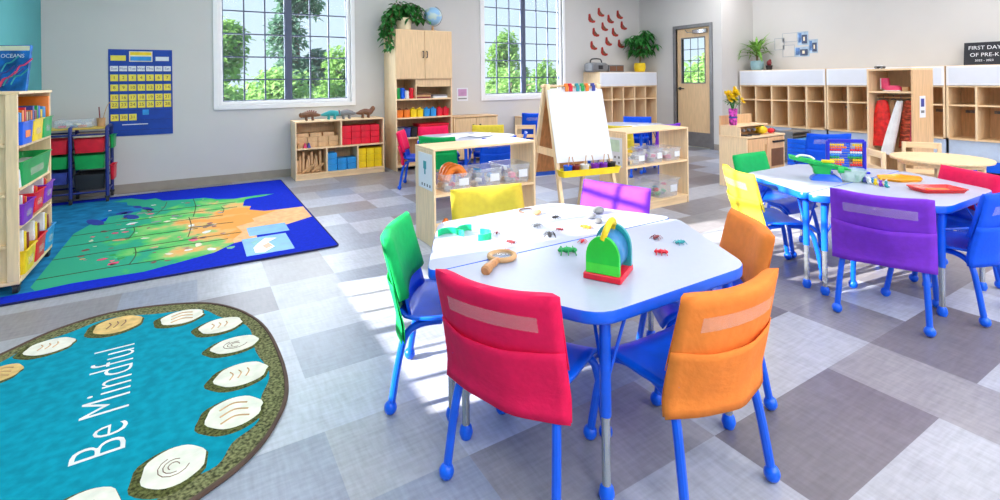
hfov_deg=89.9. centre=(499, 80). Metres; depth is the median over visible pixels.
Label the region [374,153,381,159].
brick
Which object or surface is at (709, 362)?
chair
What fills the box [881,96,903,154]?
costume
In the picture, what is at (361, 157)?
brick
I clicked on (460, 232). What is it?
track
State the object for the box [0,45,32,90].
picture book
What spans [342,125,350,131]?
brick
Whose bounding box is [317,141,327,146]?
wooden block
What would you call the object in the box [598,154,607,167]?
cup
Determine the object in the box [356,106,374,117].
dinosaur
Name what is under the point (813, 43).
photograph
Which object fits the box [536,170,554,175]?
tray
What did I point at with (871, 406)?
floor
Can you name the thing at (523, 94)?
window
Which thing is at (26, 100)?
panel
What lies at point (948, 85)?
shelf
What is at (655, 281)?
table
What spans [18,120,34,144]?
bin
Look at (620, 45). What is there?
bird
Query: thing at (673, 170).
shelf
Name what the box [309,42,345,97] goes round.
leafy bush
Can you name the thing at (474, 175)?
toy piece
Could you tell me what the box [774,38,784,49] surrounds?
blank sheet
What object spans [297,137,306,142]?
wooden block
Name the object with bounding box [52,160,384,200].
baseboard
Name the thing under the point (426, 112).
bin
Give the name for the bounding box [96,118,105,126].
pencil cup
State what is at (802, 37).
photograph
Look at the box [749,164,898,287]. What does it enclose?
table
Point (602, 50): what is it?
bird
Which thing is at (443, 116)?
shelf
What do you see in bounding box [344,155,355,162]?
brick
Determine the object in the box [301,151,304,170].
wooden block
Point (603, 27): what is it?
bird
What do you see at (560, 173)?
paint tray
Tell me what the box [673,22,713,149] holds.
door
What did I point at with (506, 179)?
toy piece
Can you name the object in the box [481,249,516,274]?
magnifier
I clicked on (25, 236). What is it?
picture book
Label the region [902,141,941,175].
wooden chair
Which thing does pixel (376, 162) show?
brick
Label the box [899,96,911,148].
costume
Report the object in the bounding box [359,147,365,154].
brick
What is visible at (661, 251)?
toy bug
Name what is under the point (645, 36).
potted plant
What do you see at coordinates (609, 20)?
bird
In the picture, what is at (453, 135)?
paper sheet
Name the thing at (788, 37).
blank sheet
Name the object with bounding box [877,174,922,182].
tray
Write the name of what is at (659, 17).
wall
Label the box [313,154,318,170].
wooden block
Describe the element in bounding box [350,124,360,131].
brick
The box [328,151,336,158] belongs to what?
brick
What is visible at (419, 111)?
bin
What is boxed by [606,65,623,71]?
speaker box
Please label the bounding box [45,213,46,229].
picture book
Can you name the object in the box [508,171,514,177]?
toy piece
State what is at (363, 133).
brick
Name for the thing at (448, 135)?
paper sheet
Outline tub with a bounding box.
[412,122,448,135]
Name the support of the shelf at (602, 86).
attached to the cubby unit at (631, 94)
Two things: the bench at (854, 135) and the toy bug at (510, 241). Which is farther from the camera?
the bench at (854, 135)
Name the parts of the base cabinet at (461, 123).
panel, door, panel, door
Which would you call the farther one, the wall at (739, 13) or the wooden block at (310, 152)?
the wall at (739, 13)
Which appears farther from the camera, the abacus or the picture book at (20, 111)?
the abacus
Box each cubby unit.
[583,72,656,144]
[740,69,828,129]
[826,66,946,138]
[946,64,999,142]
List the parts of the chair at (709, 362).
leg, seat, leg, leg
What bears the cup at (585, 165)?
in the easel
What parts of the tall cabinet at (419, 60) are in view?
panel, door, panel, panel, drawer, door, panel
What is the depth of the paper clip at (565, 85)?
4.32 m
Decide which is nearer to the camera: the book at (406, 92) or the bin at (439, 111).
the book at (406, 92)
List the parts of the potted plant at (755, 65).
pot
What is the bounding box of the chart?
[108,49,172,136]
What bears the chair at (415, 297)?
on the floor
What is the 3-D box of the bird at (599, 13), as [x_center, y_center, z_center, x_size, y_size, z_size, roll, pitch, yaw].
[1.919,-1.294,9.506,0.175,0.170,0.010,-1,0,-31]
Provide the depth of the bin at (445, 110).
7.30 m
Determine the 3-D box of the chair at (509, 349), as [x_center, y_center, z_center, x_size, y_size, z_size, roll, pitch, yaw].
[0.086,0.908,1.623,0.427,0.651,0.499,-1,0,31]
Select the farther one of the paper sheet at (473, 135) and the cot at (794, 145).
the cot at (794, 145)
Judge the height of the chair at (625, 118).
0.652 m
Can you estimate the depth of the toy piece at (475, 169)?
4.13 m
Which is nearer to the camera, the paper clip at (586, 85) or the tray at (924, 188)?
the tray at (924, 188)
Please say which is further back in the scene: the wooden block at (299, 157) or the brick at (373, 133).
the brick at (373, 133)
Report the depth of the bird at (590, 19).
9.37 m
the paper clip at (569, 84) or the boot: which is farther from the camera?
the boot
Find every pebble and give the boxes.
[532,209,541,214]
[585,213,595,218]
[592,206,603,213]
[593,218,602,223]
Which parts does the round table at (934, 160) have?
leg, leg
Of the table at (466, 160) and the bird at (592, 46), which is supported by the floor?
the table at (466, 160)
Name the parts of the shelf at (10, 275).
post, panel, panel, shelf, shelf, panel, shelf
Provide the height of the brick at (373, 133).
0.082 m
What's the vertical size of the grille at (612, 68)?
0.090 m
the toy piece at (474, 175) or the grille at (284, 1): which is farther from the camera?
the grille at (284, 1)
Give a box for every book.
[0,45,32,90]
[18,106,33,119]
[18,107,25,121]
[18,110,23,121]
[19,185,33,193]
[19,195,22,203]
[20,220,34,240]
[20,230,23,250]
[24,231,26,250]
[26,232,28,247]
[30,212,44,230]
[31,177,43,184]
[33,105,37,118]
[35,221,36,239]
[37,222,39,238]
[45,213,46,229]
[397,88,399,98]
[400,88,405,98]
[405,91,408,98]
[409,88,413,98]
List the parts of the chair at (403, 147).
leg, backrest, leg, seat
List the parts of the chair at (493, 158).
leg, seat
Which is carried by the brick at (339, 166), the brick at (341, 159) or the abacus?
the brick at (341, 159)
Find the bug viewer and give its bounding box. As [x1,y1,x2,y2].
[583,217,632,284]
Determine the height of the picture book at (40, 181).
0.165 m
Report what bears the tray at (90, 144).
on the rack
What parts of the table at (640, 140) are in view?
leg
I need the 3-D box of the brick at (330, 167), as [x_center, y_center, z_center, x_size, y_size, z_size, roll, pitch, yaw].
[-2.236,1.143,6.627,0.119,0.076,0.181,-1,0,-31]
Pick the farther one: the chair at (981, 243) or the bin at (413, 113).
the bin at (413, 113)
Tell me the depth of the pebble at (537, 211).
2.44 m
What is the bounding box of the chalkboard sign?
[964,41,999,64]
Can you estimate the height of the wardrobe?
1.320 m
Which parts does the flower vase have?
stem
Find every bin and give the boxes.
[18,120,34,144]
[19,149,51,185]
[19,186,45,212]
[19,196,36,224]
[20,240,37,274]
[30,230,47,261]
[32,117,44,140]
[36,179,54,202]
[40,115,53,137]
[43,222,56,250]
[397,110,402,117]
[402,109,409,116]
[409,109,416,116]
[416,109,423,116]
[423,109,429,115]
[428,108,435,115]
[436,108,442,115]
[442,108,448,114]
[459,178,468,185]
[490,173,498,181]
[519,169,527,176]
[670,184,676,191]
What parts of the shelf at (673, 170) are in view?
panel, panel, shelf, panel, panel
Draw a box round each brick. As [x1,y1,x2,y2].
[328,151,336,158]
[328,158,336,164]
[328,164,336,170]
[337,156,346,163]
[337,164,346,169]
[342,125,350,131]
[342,132,350,138]
[342,138,350,144]
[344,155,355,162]
[346,163,355,168]
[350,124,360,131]
[351,131,360,137]
[351,138,360,143]
[358,124,369,130]
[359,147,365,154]
[359,155,365,161]
[359,161,365,167]
[360,131,369,136]
[360,137,369,143]
[364,146,373,153]
[366,154,373,160]
[366,160,373,166]
[369,123,378,130]
[370,130,378,136]
[370,136,378,142]
[371,146,381,153]
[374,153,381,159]
[374,160,381,165]
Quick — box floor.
[0,143,999,499]
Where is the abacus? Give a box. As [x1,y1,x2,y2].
[825,139,869,173]
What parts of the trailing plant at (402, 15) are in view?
pot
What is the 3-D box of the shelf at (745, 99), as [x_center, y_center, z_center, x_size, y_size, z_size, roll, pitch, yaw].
[4.701,0.320,8.201,0.423,0.018,1.341,-1,0,-31]
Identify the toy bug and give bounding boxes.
[505,239,516,244]
[543,231,555,236]
[558,245,576,255]
[579,224,592,230]
[649,234,661,239]
[654,248,667,255]
[673,240,686,245]
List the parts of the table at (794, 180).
leg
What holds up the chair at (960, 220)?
on the floor
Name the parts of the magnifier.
handle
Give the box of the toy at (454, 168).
[442,164,466,182]
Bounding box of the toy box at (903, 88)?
[902,87,909,90]
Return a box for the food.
[758,125,766,133]
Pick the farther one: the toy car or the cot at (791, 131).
the cot at (791, 131)
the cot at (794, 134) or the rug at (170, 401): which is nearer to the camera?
the rug at (170, 401)
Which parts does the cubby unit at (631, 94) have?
panel, name panel, panel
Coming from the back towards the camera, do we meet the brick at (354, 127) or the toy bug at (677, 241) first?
the brick at (354, 127)
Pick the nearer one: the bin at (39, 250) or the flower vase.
the bin at (39, 250)
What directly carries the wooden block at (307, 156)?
on the shelf at (317, 125)
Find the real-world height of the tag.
0.240 m
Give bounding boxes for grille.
[222,0,285,101]
[291,0,346,99]
[484,0,521,93]
[525,0,558,92]
[610,66,622,70]
[683,39,703,81]
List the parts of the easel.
leg, leg, leg, leg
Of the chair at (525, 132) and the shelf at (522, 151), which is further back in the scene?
the chair at (525, 132)
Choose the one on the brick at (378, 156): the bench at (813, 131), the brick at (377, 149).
the brick at (377, 149)
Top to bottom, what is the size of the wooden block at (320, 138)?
0.065 m
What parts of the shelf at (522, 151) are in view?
panel, panel, shelf, panel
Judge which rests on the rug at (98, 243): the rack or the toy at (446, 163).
the rack
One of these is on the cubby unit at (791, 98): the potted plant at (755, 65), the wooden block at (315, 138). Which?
the potted plant at (755, 65)
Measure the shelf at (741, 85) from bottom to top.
0.018 m
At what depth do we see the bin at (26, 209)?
3.07 m
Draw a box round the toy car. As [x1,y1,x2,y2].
[874,65,885,68]
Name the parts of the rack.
frame, frame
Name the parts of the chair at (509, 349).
leg, seat, leg, leg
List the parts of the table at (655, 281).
leg, leg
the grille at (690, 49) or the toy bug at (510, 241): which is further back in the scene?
the grille at (690, 49)
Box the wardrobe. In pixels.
[866,68,933,176]
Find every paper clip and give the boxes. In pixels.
[563,83,568,91]
[568,83,572,91]
[574,83,579,90]
[579,83,584,90]
[584,83,588,90]
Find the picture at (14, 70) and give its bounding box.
[0,56,32,86]
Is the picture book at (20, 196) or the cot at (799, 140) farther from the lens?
the cot at (799, 140)
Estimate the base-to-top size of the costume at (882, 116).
0.608 m
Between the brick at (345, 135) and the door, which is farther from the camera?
the door
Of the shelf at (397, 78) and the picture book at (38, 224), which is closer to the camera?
the picture book at (38, 224)
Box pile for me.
[73,131,104,137]
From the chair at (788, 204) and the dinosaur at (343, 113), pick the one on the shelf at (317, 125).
the dinosaur at (343, 113)
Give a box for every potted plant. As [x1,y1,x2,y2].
[622,30,661,71]
[737,36,772,69]
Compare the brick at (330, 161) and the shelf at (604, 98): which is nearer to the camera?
the brick at (330, 161)
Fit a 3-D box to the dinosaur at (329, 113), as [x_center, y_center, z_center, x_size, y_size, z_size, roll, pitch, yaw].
[-2.220,0.454,6.630,0.294,0.126,0.076,-1,0,-31]
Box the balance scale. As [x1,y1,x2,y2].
[788,154,850,181]
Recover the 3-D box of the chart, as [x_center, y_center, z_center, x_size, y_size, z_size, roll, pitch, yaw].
[-4.151,0.138,5.801,0.603,0.990,0.010,-1,0,-31]
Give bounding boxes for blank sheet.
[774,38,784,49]
[782,32,796,41]
[783,45,794,56]
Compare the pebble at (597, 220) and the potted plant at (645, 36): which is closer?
the pebble at (597, 220)
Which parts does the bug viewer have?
panel, handle, panel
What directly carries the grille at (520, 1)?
attached to the window at (523, 94)
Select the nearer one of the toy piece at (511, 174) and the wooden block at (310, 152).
the toy piece at (511, 174)
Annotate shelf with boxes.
[0,90,51,293]
[290,116,384,180]
[397,78,450,79]
[397,97,450,100]
[397,115,450,118]
[398,160,414,167]
[415,137,535,246]
[599,124,688,209]
[601,85,655,87]
[603,97,655,100]
[720,122,767,126]
[741,85,823,86]
[743,98,823,101]
[765,123,828,129]
[828,85,942,86]
[828,100,942,105]
[829,128,946,138]
[869,91,910,92]
[948,85,999,86]
[948,103,999,106]
[949,136,999,142]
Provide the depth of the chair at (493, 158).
5.18 m
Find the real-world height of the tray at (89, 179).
0.165 m
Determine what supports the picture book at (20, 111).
on the shelf at (10, 275)
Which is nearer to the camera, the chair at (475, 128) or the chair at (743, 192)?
the chair at (743, 192)
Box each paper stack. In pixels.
[19,169,21,187]
[431,94,446,95]
[431,96,446,97]
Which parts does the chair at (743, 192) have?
leg, leg, seat, leg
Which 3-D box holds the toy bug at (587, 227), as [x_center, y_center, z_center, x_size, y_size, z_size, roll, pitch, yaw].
[0.379,0.647,2.216,0.054,0.017,0.052,-1,0,34]
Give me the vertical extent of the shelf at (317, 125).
0.745 m
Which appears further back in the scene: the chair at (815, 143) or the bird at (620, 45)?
the bird at (620, 45)
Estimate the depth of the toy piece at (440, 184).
3.92 m
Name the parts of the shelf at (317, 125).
panel, panel, panel, shelf, panel, panel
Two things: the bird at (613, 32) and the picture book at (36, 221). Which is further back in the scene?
the bird at (613, 32)
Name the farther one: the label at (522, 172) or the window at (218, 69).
the window at (218, 69)
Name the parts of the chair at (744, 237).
leg, leg, seat, backrest, leg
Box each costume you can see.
[873,96,890,145]
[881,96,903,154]
[889,95,898,136]
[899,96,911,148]
[910,118,911,141]
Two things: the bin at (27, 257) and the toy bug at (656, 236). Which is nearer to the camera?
the toy bug at (656, 236)
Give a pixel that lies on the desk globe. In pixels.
(434, 15)
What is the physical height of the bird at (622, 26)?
0.170 m
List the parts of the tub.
lid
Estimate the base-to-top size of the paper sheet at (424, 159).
0.270 m
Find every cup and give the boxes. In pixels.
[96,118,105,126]
[563,157,571,170]
[571,157,579,169]
[580,155,589,169]
[590,155,599,168]
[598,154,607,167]
[607,154,615,166]
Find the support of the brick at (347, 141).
on the shelf at (317, 125)
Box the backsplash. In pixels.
[719,113,750,134]
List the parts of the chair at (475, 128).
seat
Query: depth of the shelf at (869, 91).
5.71 m
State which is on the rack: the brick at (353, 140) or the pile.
the pile
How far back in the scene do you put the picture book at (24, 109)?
3.13 m
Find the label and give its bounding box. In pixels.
[639,155,644,160]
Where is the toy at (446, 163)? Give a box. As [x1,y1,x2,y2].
[438,162,454,180]
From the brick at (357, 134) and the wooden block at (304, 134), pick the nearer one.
the wooden block at (304, 134)
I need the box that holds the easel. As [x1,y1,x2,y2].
[535,83,620,204]
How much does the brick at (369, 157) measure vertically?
0.085 m
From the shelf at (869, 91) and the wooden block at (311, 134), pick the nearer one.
the shelf at (869, 91)
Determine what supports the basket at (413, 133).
on the tall cabinet at (419, 60)
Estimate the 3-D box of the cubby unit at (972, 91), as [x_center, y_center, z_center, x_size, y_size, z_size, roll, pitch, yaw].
[6.149,0.270,5.816,0.454,0.925,1.385,-1,0,-31]
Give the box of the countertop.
[719,132,784,138]
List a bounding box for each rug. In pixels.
[0,180,338,306]
[0,302,288,499]
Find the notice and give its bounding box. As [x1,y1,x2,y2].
[457,88,467,100]
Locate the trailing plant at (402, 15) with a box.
[377,0,430,52]
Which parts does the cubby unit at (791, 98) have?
panel, name panel, panel, panel, panel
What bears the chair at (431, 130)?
on the floor
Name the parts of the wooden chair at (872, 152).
leg, backrest, leg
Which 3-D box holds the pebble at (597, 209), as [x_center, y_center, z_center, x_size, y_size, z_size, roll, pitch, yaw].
[0.484,0.638,2.468,0.056,0.033,0.075,-1,0,36]
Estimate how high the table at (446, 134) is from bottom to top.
0.574 m
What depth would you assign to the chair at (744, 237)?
1.97 m
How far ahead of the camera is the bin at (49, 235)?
3.52 m
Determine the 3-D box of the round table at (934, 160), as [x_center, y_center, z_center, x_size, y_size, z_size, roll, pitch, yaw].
[3.949,0.940,4.493,0.724,0.500,0.724,-1,0,-31]
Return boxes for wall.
[0,0,41,89]
[41,0,638,189]
[639,0,726,143]
[726,0,752,114]
[753,0,999,162]
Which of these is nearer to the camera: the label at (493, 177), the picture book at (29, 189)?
the picture book at (29, 189)
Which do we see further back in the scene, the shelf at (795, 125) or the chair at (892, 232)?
the shelf at (795, 125)
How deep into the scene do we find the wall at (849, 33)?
7.33 m
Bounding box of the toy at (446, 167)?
[440,163,459,181]
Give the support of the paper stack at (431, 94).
on the paper stack at (431, 96)
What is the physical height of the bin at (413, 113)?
0.105 m
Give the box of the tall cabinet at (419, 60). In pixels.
[384,29,452,171]
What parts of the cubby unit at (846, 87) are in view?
panel, name panel, panel, panel, panel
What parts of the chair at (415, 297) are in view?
leg, leg, backrest, seat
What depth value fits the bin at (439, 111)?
7.25 m
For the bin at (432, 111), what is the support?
on the tall cabinet at (419, 60)
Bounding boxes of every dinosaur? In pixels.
[299,110,320,120]
[321,110,339,119]
[338,109,355,118]
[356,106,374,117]
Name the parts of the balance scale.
pale handle, lever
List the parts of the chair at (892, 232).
leg, leg, leg, leg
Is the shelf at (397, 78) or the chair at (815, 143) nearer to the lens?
the chair at (815, 143)
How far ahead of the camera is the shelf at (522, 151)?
3.98 m
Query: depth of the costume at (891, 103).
5.82 m
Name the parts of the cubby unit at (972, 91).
panel, name panel, panel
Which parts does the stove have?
panel, door, handle, oven door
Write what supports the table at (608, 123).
on the floor
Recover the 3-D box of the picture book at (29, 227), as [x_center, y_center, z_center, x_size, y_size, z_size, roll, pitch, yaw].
[-3.082,1.042,3.245,0.100,0.250,0.036,-1,0,-31]
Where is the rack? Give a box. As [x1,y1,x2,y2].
[51,123,117,205]
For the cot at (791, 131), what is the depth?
7.64 m
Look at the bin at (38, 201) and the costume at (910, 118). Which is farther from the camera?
the costume at (910, 118)
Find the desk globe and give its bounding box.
[423,7,441,30]
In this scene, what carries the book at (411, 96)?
on the tall cabinet at (419, 60)
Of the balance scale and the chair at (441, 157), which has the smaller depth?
the balance scale
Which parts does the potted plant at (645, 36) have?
pot, stem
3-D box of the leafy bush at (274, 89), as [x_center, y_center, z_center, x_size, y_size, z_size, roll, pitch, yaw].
[-6.287,0.782,13.921,2.830,2.525,1.990,-1,0,28]
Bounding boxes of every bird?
[588,14,594,22]
[590,41,596,49]
[592,28,598,36]
[597,8,603,16]
[601,22,607,30]
[601,47,607,55]
[605,37,611,45]
[607,15,613,23]
[612,28,618,36]
[616,10,622,18]
[618,39,623,47]
[620,21,626,29]
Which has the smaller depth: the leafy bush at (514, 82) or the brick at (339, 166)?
the brick at (339, 166)
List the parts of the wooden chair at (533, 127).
backrest, leg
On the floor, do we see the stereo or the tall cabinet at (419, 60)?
the tall cabinet at (419, 60)
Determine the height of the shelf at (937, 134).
0.018 m
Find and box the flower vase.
[723,86,744,124]
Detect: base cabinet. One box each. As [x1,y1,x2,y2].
[452,113,497,159]
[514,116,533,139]
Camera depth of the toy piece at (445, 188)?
3.81 m
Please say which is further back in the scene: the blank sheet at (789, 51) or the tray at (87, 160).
the blank sheet at (789, 51)
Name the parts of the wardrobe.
panel, rail, panel, panel, panel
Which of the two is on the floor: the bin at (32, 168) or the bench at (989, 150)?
the bench at (989, 150)
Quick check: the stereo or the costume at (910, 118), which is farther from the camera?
the stereo
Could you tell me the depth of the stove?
5.72 m
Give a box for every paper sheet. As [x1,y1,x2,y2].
[418,151,431,190]
[441,135,467,137]
[451,133,468,136]
[464,134,491,136]
[474,132,492,134]
[604,137,621,167]
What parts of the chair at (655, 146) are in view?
seat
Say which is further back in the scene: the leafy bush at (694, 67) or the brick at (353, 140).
the leafy bush at (694, 67)
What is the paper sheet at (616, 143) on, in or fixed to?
attached to the shelf at (673, 170)
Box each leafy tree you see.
[223,16,263,99]
[252,0,333,96]
[485,28,530,92]
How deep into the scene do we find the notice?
7.97 m
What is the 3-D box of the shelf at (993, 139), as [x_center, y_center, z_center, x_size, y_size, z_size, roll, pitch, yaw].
[6.157,0.723,5.818,0.423,0.018,1.341,-1,0,-31]
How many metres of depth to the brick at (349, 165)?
6.68 m
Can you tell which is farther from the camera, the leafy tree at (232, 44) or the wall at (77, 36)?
the leafy tree at (232, 44)
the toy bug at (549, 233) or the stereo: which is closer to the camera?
the toy bug at (549, 233)
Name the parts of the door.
lite frame, kick plate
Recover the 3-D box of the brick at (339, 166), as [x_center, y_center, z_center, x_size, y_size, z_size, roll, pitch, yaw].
[-2.128,1.142,6.692,0.119,0.076,0.181,-1,0,-31]
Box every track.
[438,227,459,235]
[457,224,471,236]
[478,228,491,240]
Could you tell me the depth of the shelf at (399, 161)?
7.05 m
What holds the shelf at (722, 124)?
attached to the stove
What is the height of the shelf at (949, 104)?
0.018 m
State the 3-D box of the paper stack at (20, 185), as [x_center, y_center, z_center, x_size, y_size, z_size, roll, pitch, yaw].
[-3.013,0.594,3.038,0.180,0.110,0.170,-1,0,-31]
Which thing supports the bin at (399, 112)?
on the tall cabinet at (419, 60)
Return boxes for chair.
[380,211,505,414]
[396,129,440,189]
[418,125,462,178]
[419,136,463,184]
[435,269,612,499]
[450,183,523,219]
[467,135,516,177]
[472,125,503,179]
[489,131,527,177]
[515,125,535,139]
[522,113,538,138]
[580,179,650,213]
[583,268,780,499]
[608,125,645,177]
[623,116,650,151]
[634,123,680,174]
[636,208,777,410]
[722,164,821,280]
[732,151,820,257]
[793,133,850,166]
[830,188,938,337]
[866,148,885,168]
[879,164,999,288]
[880,192,999,326]
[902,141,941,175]
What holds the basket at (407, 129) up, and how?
on the tall cabinet at (419, 60)
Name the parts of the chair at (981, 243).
leg, seat, leg, backrest, leg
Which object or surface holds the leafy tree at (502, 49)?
on the ground
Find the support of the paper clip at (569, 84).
attached to the easel
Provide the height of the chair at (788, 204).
0.652 m
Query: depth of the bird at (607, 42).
9.59 m
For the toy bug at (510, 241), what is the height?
0.013 m
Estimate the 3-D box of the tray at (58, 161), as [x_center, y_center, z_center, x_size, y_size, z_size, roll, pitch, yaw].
[-4.602,0.846,5.209,0.226,0.125,0.328,-1,0,-31]
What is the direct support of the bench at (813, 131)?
on the floor
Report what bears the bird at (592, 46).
attached to the wall at (77, 36)
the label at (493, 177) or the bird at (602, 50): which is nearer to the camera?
the label at (493, 177)
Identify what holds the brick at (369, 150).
on the brick at (369, 157)
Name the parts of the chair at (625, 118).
backrest, seat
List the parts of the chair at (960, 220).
seat, backrest, leg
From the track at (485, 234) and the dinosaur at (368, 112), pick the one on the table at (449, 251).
the track at (485, 234)
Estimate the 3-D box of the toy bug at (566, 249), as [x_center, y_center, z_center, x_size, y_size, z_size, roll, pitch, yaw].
[0.257,0.645,1.908,0.075,0.023,0.072,-1,0,0]
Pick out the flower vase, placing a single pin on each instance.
(730, 95)
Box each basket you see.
[402,126,410,136]
[406,126,417,136]
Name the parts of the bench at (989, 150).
panel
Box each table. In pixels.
[417,132,508,176]
[428,203,668,421]
[436,219,742,499]
[455,134,513,177]
[588,122,654,162]
[637,123,664,173]
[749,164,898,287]
[808,172,991,316]
[889,152,996,177]
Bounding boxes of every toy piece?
[437,182,444,187]
[443,186,451,190]
[472,173,479,177]
[473,168,480,171]
[504,177,512,181]
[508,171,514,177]
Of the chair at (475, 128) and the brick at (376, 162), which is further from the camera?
the brick at (376, 162)
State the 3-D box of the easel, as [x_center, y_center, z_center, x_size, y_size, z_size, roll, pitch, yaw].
[0.636,0.628,4.428,0.600,1.200,0.714,-1,0,-22]
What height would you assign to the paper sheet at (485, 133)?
0.002 m
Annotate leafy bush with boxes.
[224,83,245,100]
[242,63,316,99]
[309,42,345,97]
[485,62,541,93]
[526,58,556,89]
[684,52,704,81]
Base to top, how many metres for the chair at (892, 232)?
0.652 m
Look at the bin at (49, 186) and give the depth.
3.52 m
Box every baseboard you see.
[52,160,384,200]
[714,144,718,149]
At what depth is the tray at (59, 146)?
5.12 m
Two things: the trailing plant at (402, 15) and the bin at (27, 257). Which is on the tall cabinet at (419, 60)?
the trailing plant at (402, 15)
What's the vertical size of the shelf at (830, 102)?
0.018 m
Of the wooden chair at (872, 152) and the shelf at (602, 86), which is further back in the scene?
the shelf at (602, 86)
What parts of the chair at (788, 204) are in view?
backrest, leg, seat, leg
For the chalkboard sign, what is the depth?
6.27 m
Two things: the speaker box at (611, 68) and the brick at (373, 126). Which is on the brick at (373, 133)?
the brick at (373, 126)
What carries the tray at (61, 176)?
on the rack
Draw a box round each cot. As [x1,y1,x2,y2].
[775,128,810,134]
[784,133,806,138]
[787,138,805,143]
[787,143,805,148]
[787,147,804,152]
[787,151,804,155]
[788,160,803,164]
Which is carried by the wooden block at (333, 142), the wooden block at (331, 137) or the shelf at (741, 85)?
the wooden block at (331, 137)
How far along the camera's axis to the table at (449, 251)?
2.20 m
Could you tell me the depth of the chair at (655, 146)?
6.47 m
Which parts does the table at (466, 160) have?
leg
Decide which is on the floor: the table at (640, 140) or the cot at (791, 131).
the table at (640, 140)
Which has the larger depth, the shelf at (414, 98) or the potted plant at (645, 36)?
the potted plant at (645, 36)
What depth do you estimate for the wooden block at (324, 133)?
6.59 m
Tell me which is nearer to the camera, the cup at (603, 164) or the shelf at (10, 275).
the shelf at (10, 275)
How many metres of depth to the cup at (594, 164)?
4.17 m
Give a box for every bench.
[765,126,826,133]
[829,131,948,156]
[949,139,999,173]
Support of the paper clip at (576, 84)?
attached to the easel
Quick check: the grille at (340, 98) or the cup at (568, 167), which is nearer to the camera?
the cup at (568, 167)
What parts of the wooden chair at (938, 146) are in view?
leg, seat, backrest, leg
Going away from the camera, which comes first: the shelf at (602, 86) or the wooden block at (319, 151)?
the wooden block at (319, 151)
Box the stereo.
[584,58,607,71]
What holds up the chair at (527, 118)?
on the floor
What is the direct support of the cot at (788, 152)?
on the cot
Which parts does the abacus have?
post, post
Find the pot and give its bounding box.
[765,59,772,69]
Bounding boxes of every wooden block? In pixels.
[297,132,308,137]
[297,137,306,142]
[298,156,301,172]
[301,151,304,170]
[306,155,309,171]
[307,136,317,141]
[307,142,317,146]
[308,132,321,136]
[309,151,312,171]
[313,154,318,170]
[317,136,327,140]
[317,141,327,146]
[318,150,321,170]
[321,131,333,135]
[328,134,337,140]
[328,140,337,145]
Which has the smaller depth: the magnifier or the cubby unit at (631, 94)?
the magnifier
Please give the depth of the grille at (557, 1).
8.91 m
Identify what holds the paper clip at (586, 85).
attached to the easel
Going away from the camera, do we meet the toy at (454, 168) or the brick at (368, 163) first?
the toy at (454, 168)
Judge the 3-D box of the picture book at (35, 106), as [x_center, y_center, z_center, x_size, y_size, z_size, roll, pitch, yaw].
[-3.196,0.283,3.342,0.170,0.227,0.029,-1,0,-31]
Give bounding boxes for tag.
[920,96,925,117]
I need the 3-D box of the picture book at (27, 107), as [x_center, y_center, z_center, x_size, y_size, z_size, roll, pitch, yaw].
[-3.143,0.282,3.255,0.170,0.228,0.040,-1,0,-31]
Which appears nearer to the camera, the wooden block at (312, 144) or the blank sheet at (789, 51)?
the wooden block at (312, 144)
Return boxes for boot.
[880,78,901,90]
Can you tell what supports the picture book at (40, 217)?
in the bin at (49, 235)
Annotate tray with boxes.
[51,137,72,154]
[51,153,73,169]
[51,168,74,185]
[73,136,104,153]
[73,151,104,169]
[73,169,109,190]
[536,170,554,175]
[556,165,620,177]
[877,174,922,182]
[906,184,968,192]
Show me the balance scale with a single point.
(821, 169)
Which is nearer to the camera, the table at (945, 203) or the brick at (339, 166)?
the table at (945, 203)
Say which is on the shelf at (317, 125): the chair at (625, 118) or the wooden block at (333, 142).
the wooden block at (333, 142)
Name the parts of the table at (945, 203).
leg, leg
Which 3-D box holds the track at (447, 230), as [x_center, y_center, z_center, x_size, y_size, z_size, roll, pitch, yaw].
[-0.220,0.649,2.155,0.097,0.026,0.039,-1,0,-10]
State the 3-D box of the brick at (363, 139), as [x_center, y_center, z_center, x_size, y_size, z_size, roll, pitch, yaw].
[-1.868,0.811,6.865,0.123,0.082,0.201,-1,0,-31]
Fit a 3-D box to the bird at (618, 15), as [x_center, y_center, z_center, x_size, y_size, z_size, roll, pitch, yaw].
[2.335,-1.281,9.759,0.175,0.170,0.010,-1,0,-31]
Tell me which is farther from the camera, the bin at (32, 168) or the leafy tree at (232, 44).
the leafy tree at (232, 44)
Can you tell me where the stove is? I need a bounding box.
[719,113,784,185]
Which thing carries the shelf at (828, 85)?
attached to the cubby unit at (846, 87)
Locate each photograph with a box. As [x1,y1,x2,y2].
[795,46,808,56]
[797,31,807,44]
[809,39,817,52]
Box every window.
[213,0,355,109]
[480,0,565,100]
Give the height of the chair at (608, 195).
0.652 m

